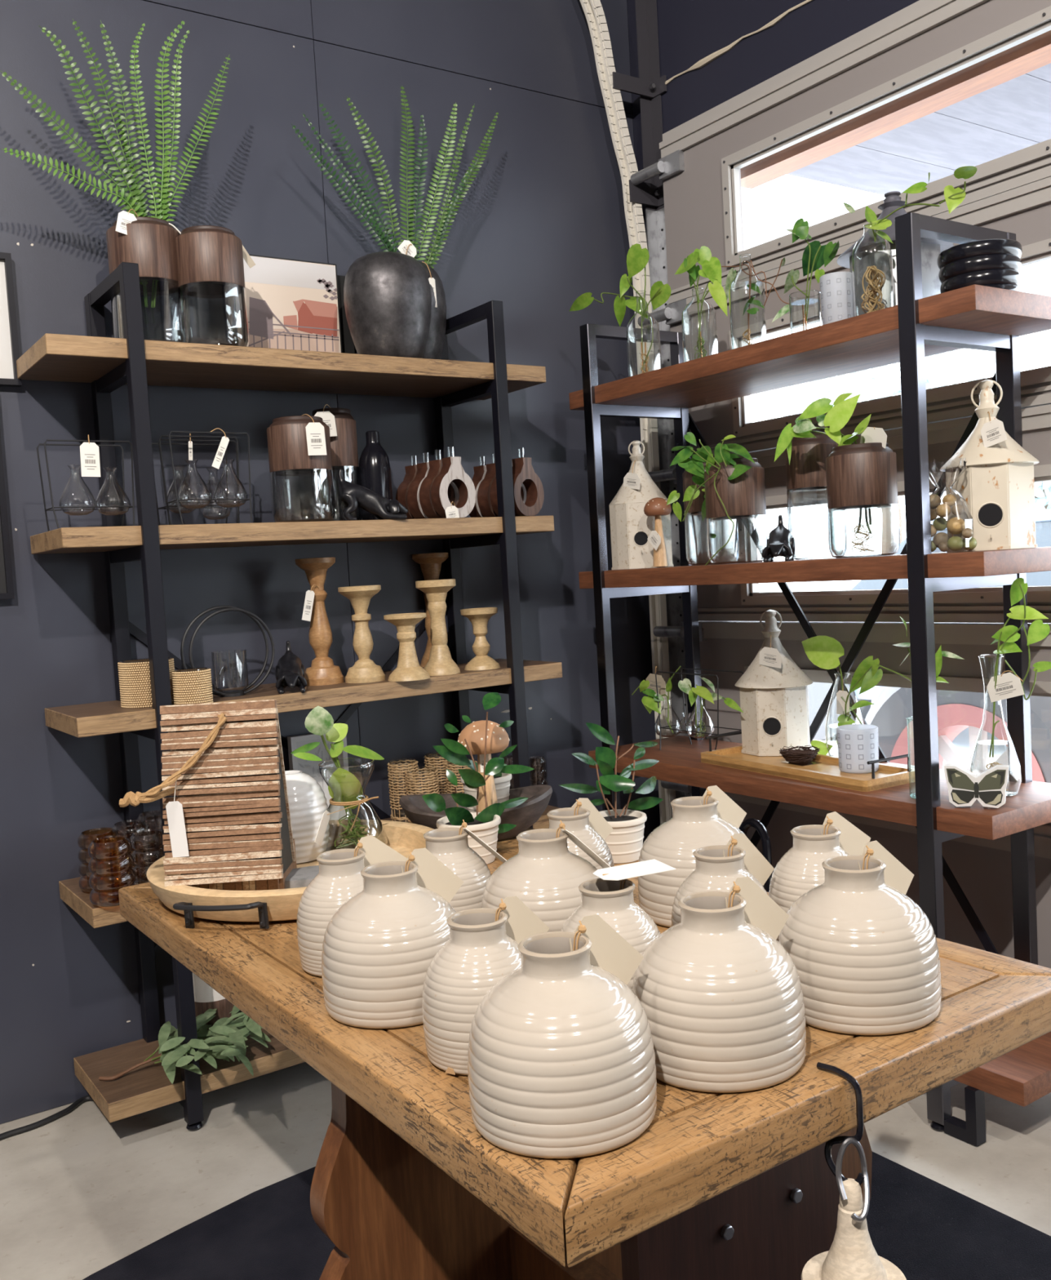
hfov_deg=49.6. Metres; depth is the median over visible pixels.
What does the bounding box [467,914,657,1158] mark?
vase
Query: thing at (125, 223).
print
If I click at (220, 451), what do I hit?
print
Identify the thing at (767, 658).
print
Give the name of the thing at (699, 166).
door
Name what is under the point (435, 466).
ring vase
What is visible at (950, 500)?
nut
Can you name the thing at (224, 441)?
wire rack
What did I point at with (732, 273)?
pothos cutting
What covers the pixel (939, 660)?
pothos cutting
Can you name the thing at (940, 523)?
nut
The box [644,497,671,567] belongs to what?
figurine
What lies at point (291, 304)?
picture
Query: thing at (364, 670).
candlestick
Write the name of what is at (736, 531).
glass bowl
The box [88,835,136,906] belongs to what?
glass vase
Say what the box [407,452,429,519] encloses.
ring vase
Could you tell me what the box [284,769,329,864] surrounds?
vase
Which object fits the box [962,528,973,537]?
nut
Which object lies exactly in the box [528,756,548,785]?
glass vase
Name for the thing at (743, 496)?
jar
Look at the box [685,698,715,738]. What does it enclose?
bottle
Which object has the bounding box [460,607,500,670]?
candlestick
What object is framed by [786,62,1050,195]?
soffit
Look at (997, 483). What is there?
birdhouse
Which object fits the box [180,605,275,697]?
candle stand
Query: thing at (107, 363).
shelving unit
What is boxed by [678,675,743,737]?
pothos cutting
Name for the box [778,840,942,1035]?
vase
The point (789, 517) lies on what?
glass bowl
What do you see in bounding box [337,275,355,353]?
board
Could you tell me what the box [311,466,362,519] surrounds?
glass bowl
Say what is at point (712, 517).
glass bowl
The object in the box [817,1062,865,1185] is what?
hook
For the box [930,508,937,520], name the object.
nut
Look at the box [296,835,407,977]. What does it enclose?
vase
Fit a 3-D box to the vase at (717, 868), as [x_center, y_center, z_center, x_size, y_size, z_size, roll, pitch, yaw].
[0.246,0.323,1.391,0.136,0.156,0.126,-3,4,4]
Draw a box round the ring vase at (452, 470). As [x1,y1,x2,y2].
[431,446,475,518]
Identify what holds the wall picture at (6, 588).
attached to the wall at (541, 225)
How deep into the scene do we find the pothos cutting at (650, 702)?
3.36 m
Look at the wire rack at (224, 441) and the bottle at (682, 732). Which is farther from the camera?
the bottle at (682, 732)
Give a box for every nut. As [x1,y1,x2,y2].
[929,493,942,509]
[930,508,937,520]
[931,524,937,537]
[931,540,937,551]
[933,516,947,530]
[933,532,950,547]
[936,503,951,517]
[938,541,950,551]
[942,493,956,506]
[946,517,965,534]
[947,536,964,551]
[951,504,964,515]
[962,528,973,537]
[963,537,977,550]
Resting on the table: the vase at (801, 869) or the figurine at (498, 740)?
the vase at (801, 869)
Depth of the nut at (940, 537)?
2.43 m
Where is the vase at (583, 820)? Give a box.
[546,797,614,869]
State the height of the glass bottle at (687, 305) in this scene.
0.199 m
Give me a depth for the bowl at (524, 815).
2.11 m
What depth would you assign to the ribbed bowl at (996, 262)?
2.40 m
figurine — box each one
[275,640,307,693]
[337,468,408,520]
[457,720,510,812]
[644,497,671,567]
[761,515,795,562]
[943,763,1009,808]
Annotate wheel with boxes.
[865,686,1050,782]
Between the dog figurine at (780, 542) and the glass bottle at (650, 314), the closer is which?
the dog figurine at (780, 542)
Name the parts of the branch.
stem, stem, stem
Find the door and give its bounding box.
[631,0,1050,968]
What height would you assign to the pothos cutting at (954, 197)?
0.275 m
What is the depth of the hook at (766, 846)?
2.93 m
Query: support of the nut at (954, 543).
in the clear bag
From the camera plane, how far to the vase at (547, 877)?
1.42 m
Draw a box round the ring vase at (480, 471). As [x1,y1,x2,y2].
[469,456,486,517]
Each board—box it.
[119,699,297,890]
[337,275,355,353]
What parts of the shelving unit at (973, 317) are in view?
frame, post, shelf, shelf, shelf, frame, shelf, post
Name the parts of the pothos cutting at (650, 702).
stem, stem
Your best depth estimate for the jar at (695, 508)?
3.24 m
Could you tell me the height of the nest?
0.038 m
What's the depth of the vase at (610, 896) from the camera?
1.25 m
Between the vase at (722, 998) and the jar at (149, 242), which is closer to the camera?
the vase at (722, 998)
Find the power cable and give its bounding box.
[0,1095,93,1139]
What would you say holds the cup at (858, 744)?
on the bamboo tray at (828, 772)
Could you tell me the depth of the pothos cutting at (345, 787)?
2.02 m
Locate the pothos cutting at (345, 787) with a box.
[290,706,384,848]
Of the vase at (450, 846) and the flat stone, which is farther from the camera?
the flat stone
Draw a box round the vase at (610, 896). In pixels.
[560,858,676,990]
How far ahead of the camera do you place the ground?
7.49 m
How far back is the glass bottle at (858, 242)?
2.51 m
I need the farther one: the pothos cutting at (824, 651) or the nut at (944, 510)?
the pothos cutting at (824, 651)
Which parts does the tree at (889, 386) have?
crown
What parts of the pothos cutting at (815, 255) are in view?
stem, copper stem, stem, stem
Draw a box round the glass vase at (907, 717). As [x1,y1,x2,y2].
[906,717,940,798]
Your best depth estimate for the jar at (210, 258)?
2.68 m
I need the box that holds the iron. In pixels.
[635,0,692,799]
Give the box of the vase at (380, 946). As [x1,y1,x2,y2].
[321,848,464,1028]
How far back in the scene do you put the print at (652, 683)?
3.48 m
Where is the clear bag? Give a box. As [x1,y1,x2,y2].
[928,457,973,551]
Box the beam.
[740,30,1050,189]
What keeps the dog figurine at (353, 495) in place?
on the shelving unit at (107, 363)
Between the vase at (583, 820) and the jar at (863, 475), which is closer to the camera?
the vase at (583, 820)
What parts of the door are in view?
panel rail, panel, panel, panel rail, panel, panel rail, panel, panel rail, panel rail, panel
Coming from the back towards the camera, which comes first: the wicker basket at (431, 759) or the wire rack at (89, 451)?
the wicker basket at (431, 759)
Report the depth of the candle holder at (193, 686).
2.61 m
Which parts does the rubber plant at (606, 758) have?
stem, stem, stem, stem, stem, stem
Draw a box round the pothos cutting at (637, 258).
[569,243,671,373]
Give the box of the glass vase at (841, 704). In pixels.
[825,672,865,756]
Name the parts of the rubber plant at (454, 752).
stem, stem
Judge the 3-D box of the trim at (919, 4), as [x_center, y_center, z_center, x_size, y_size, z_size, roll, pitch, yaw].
[1.553,-0.272,2.223,0.055,2.612,3.607,-6,4,-34]
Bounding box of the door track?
[579,0,675,824]
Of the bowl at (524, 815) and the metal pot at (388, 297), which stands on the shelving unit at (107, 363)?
the metal pot at (388, 297)
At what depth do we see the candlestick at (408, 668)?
2.96 m
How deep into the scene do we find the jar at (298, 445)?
2.80 m
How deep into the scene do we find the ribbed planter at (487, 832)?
1.94 m
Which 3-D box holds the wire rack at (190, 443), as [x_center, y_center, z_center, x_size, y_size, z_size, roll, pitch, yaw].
[-0.827,-0.395,2.856,0.199,0.234,0.102,-6,4,-34]
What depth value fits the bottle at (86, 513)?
2.56 m
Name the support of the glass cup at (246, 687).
on the candle stand
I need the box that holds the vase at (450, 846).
[423,819,506,912]
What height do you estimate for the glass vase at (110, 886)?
0.137 m
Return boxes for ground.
[810,700,1008,777]
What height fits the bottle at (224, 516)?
0.131 m
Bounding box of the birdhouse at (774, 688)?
[735,609,813,755]
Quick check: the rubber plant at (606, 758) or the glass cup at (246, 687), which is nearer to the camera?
the rubber plant at (606, 758)
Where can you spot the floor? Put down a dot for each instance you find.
(82, 1192)
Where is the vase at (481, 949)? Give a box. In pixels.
[422,896,549,1075]
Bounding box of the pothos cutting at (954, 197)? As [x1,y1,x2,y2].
[843,165,977,313]
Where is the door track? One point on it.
(611, 82)
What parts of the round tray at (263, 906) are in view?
handle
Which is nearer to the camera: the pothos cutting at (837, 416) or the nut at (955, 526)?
the nut at (955, 526)
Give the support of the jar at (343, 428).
on the shelving unit at (107, 363)
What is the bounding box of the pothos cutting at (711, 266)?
[675,245,728,359]
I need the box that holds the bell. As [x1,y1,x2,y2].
[801,1137,906,1279]
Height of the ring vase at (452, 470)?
0.199 m
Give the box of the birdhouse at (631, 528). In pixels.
[608,440,674,569]
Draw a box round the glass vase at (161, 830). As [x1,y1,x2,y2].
[128,830,163,884]
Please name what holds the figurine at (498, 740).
in the bowl at (524, 815)
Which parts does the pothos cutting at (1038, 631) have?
stem, stem, stem, stem, stem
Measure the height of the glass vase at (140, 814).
0.148 m
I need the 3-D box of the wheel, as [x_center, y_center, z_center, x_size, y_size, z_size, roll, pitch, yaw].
[1.567,0.511,3.907,0.260,0.945,0.945,-6,4,-34]
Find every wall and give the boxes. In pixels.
[0,0,660,1124]
[626,0,919,241]
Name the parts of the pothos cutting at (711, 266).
stem, stem, copper stem, stem, stem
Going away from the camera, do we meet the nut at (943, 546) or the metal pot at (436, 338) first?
the nut at (943, 546)
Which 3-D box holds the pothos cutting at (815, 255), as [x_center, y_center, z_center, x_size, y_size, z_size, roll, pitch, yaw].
[0.661,-0.857,2.699,0.056,0.274,0.215,-7,5,-44]
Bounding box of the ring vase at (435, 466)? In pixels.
[419,449,459,518]
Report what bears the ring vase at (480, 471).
on the shelving unit at (107, 363)
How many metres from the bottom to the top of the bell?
0.147 m
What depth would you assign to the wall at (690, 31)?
3.42 m
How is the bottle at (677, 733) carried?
in the wire rack at (657, 683)
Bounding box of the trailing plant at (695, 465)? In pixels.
[666,431,755,565]
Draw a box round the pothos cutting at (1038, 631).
[986,577,1050,791]
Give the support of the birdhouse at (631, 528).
on the shelving unit at (973, 317)
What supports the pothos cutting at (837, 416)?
in the jar at (863, 475)
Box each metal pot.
[343,240,431,358]
[417,260,446,359]
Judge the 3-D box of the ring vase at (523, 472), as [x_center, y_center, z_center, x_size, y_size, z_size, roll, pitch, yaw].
[-0.007,-0.443,3.198,0.114,0.191,0.046,-6,5,-42]
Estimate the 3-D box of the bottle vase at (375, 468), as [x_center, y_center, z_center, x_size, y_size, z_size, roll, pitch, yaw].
[-0.410,-0.444,3.108,0.087,0.250,0.087,-6,4,-34]
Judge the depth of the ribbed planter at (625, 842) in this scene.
1.91 m
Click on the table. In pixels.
(406, 1185)
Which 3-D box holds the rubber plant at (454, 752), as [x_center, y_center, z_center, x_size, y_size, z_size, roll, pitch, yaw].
[-0.083,0.230,1.983,0.248,0.269,0.060,-6,4,-34]
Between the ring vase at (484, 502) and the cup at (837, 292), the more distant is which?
the ring vase at (484, 502)
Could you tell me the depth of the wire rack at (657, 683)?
3.35 m
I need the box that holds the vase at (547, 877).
[481,820,610,932]
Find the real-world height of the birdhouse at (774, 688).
0.391 m
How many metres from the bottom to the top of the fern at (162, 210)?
0.661 m
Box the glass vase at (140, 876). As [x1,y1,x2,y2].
[111,820,152,884]
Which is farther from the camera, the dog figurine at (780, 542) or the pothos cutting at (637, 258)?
the pothos cutting at (637, 258)
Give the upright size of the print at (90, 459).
0.034 m
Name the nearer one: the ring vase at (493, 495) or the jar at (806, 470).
the jar at (806, 470)
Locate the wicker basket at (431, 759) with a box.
[423,752,457,793]
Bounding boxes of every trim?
[662,0,937,141]
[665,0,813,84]
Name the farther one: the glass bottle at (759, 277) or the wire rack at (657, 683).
the wire rack at (657, 683)
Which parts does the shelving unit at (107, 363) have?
post, frame, shelf, shelf, shelf, shelf, shelf, post, frame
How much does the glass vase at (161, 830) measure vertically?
0.136 m
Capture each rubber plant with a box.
[422,692,533,833]
[467,760,506,777]
[559,722,663,817]
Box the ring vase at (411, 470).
[395,455,417,519]
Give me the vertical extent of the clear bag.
0.198 m
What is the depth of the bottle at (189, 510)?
2.83 m
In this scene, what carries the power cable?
on the floor
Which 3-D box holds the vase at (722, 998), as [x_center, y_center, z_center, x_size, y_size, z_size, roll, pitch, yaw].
[0.190,0.333,1.141,0.172,0.172,0.172,-2,4,19]
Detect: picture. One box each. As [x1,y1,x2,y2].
[0,252,22,386]
[0,432,14,599]
[229,253,342,352]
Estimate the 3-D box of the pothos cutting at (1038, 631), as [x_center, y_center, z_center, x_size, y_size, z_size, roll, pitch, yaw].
[1.043,0.102,2.412,0.061,0.468,0.211,-4,4,-18]
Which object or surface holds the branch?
on the shelving unit at (107, 363)
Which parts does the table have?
rail, rail, rail, rail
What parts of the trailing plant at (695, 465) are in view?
stem, stem, stem, stem, stem, stem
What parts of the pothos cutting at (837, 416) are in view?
stem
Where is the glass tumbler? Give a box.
[788,290,821,333]
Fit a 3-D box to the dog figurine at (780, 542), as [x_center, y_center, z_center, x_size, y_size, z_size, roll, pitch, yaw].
[0.637,-0.256,2.864,0.078,0.121,0.156,-2,4,19]
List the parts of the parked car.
cabin glass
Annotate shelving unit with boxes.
[16,262,562,1131]
[568,212,1050,1146]
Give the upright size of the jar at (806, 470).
0.313 m
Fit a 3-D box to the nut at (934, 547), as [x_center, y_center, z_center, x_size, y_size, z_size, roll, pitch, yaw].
[0.874,-0.202,2.455,0.026,0.025,0.026,-6,4,-34]
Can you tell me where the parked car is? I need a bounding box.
[808,509,1050,739]
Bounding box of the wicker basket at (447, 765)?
[444,759,477,793]
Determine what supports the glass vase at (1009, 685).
on the shelving unit at (973, 317)
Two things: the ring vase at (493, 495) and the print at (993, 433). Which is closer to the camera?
the print at (993, 433)
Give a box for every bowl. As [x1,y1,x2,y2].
[111,290,189,342]
[177,286,249,346]
[269,469,335,522]
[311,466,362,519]
[399,784,552,839]
[684,514,739,564]
[706,514,768,564]
[786,489,847,559]
[827,503,900,558]
[937,238,1022,293]
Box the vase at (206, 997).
[192,973,237,1031]
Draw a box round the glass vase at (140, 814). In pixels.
[135,813,148,874]
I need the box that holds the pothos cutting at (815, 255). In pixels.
[771,217,839,330]
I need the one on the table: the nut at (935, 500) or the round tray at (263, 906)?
the round tray at (263, 906)
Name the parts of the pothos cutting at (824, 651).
stem, stem, stem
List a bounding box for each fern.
[0,19,231,307]
[291,86,498,268]
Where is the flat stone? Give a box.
[284,865,319,888]
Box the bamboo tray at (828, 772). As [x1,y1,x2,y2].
[701,731,915,791]
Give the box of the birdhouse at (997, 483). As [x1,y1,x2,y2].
[940,379,1039,552]
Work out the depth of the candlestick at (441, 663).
3.06 m
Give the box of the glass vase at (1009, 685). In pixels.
[969,654,1024,797]
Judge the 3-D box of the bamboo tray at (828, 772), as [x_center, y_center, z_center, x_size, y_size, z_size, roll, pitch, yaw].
[0.705,0.299,2.899,0.189,0.068,0.594,-5,4,-30]
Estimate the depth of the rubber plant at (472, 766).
2.22 m
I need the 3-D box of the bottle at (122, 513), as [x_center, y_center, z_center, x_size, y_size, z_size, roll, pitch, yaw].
[-0.950,-0.341,2.614,0.078,0.109,0.078,-6,4,-34]
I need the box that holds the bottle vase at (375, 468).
[359,430,392,519]
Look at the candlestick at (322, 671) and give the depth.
2.97 m
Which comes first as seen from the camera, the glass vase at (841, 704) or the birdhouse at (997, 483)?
the birdhouse at (997, 483)
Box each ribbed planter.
[436,812,501,864]
[460,773,511,812]
[599,808,647,863]
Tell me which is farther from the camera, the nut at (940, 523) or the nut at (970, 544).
the nut at (940, 523)
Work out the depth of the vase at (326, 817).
2.01 m
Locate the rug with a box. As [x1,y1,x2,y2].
[82,1151,1050,1279]
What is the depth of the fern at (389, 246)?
3.16 m
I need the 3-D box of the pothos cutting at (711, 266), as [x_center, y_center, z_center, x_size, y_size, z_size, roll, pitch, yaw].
[0.463,-0.877,2.967,0.065,0.303,0.198,-6,4,-34]
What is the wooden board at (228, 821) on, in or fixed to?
on the round tray at (263, 906)
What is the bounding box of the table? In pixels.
[118,827,1050,1279]
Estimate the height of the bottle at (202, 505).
0.117 m
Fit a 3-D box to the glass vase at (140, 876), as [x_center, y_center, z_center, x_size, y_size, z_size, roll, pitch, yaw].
[-0.951,0.511,2.748,0.096,0.142,0.096,-6,4,-34]
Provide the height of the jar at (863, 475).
0.297 m
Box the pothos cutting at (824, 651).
[801,635,883,755]
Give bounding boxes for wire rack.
[36,435,134,531]
[151,433,239,524]
[159,427,252,524]
[645,666,743,750]
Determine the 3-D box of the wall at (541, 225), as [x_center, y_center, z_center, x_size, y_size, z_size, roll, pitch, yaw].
[-1.871,-0.581,2.374,5.700,3.600,0.146,-6,4,-34]
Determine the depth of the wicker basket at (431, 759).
3.30 m
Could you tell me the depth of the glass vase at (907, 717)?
2.50 m
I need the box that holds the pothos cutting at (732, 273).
[721,257,789,345]
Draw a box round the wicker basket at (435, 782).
[404,767,439,822]
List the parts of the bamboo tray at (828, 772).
handle, handle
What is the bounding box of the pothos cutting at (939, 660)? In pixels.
[877,616,964,683]
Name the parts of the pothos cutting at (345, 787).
stem, stem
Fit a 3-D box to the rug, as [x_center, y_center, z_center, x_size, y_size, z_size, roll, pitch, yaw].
[0.195,1.176,1.170,2.248,0.010,2.862,-6,4,-34]
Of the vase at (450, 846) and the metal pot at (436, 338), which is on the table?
the vase at (450, 846)
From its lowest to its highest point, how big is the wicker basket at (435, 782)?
0.157 m
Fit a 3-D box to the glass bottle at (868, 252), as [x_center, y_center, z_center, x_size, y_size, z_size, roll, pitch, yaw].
[0.876,-0.893,2.698,0.265,0.329,0.265,-6,4,-34]
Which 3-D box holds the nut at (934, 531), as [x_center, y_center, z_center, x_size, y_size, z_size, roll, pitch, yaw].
[0.871,-0.236,2.454,0.031,0.030,0.031,-6,4,-34]
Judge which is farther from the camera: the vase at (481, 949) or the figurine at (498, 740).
the figurine at (498, 740)
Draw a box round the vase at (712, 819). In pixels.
[637,785,748,927]
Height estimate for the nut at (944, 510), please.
0.029 m
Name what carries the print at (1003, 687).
attached to the glass vase at (1009, 685)
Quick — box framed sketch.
[287,733,351,820]
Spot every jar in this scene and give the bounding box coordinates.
[106,208,189,342]
[175,225,255,346]
[266,413,335,522]
[311,404,362,519]
[682,462,739,564]
[704,457,768,564]
[785,434,847,559]
[826,426,900,558]
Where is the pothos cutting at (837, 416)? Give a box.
[774,392,875,552]
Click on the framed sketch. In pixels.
(310, 767)
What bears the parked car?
on the ground
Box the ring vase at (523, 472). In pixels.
[511,447,544,516]
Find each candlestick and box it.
[294,556,343,685]
[337,584,386,683]
[383,612,430,681]
[412,552,448,667]
[415,578,460,675]
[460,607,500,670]
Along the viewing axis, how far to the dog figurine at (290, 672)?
2.83 m
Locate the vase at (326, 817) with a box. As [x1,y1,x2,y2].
[314,757,387,853]
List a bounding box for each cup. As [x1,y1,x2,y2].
[211,649,248,692]
[819,271,854,324]
[836,724,879,773]
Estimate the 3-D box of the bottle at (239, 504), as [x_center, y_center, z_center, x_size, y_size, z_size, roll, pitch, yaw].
[-0.721,-0.380,2.771,0.083,0.116,0.083,-6,4,-34]
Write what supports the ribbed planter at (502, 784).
in the bowl at (524, 815)
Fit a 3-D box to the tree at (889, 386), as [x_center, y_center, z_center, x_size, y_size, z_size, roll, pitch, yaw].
[3.225,-1.100,10.200,1.872,3.209,1.811,-2,4,24]
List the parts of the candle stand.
foot plate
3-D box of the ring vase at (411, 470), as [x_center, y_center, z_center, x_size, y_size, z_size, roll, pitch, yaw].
[-0.312,-0.428,3.236,0.114,0.191,0.046,-6,5,-42]
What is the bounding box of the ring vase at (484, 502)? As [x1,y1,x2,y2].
[477,453,498,517]
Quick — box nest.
[779,745,822,765]
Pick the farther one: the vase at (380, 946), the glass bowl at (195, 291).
the glass bowl at (195, 291)
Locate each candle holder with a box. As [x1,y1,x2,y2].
[117,657,174,708]
[171,667,213,705]
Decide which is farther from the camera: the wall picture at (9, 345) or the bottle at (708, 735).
the bottle at (708, 735)
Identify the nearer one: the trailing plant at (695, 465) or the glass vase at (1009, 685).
the glass vase at (1009, 685)
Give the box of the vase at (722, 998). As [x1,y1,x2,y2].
[632,875,806,1093]
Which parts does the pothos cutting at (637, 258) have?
stem, stem, stem, copper stem, stem, stem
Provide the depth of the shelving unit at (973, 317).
2.58 m
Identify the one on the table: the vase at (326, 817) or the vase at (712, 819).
the vase at (712, 819)
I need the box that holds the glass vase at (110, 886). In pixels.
[77,827,124,893]
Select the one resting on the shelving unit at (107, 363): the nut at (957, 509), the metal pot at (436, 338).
the metal pot at (436, 338)
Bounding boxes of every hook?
[739,817,772,892]
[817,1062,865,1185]
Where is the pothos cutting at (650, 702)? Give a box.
[631,666,681,733]
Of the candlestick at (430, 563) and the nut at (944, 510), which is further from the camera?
the candlestick at (430, 563)
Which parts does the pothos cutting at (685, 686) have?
stem, stem, stem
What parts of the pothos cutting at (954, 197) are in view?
stem, stem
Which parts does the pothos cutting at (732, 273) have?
stem, stem, stem, stem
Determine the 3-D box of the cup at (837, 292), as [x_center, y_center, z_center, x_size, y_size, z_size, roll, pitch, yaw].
[0.714,-0.773,2.605,0.075,0.119,0.076,-6,4,-34]
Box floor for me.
[0,1062,1050,1279]
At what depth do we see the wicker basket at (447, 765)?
3.24 m
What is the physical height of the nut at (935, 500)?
0.032 m
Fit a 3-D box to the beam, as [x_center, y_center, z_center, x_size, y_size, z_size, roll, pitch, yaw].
[2.143,-1.525,1.790,0.110,0.075,5.000,-6,4,-34]
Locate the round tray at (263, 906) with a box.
[146,819,434,928]
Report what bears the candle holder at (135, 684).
on the shelving unit at (107, 363)
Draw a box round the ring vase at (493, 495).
[489,460,526,515]
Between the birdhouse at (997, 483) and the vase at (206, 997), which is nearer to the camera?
the birdhouse at (997, 483)
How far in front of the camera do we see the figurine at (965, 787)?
2.37 m
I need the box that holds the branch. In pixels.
[98,1005,271,1084]
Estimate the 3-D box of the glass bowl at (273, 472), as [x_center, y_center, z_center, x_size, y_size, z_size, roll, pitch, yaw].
[-0.562,-0.360,2.872,0.158,0.128,0.158,-6,4,-34]
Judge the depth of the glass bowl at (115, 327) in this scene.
2.73 m
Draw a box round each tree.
[768,350,984,553]
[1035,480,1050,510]
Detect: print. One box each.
[84,453,96,469]
[120,218,130,230]
[216,446,224,462]
[310,433,322,448]
[649,680,662,691]
[763,653,777,663]
[986,426,999,440]
[994,680,1016,695]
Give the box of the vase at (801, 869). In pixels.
[768,811,871,941]
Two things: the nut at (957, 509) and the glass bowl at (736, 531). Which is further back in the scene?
the glass bowl at (736, 531)
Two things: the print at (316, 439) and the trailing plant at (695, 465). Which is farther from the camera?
the trailing plant at (695, 465)
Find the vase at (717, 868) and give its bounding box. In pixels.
[671,833,774,926]
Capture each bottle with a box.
[58,465,96,515]
[95,467,130,515]
[164,466,198,513]
[177,459,211,508]
[199,467,232,519]
[213,459,248,507]
[626,291,662,377]
[654,696,682,737]
[676,712,698,733]
[681,288,718,362]
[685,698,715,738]
[728,253,766,349]
[836,191,954,315]
[852,222,893,316]
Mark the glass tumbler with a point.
(811, 291)

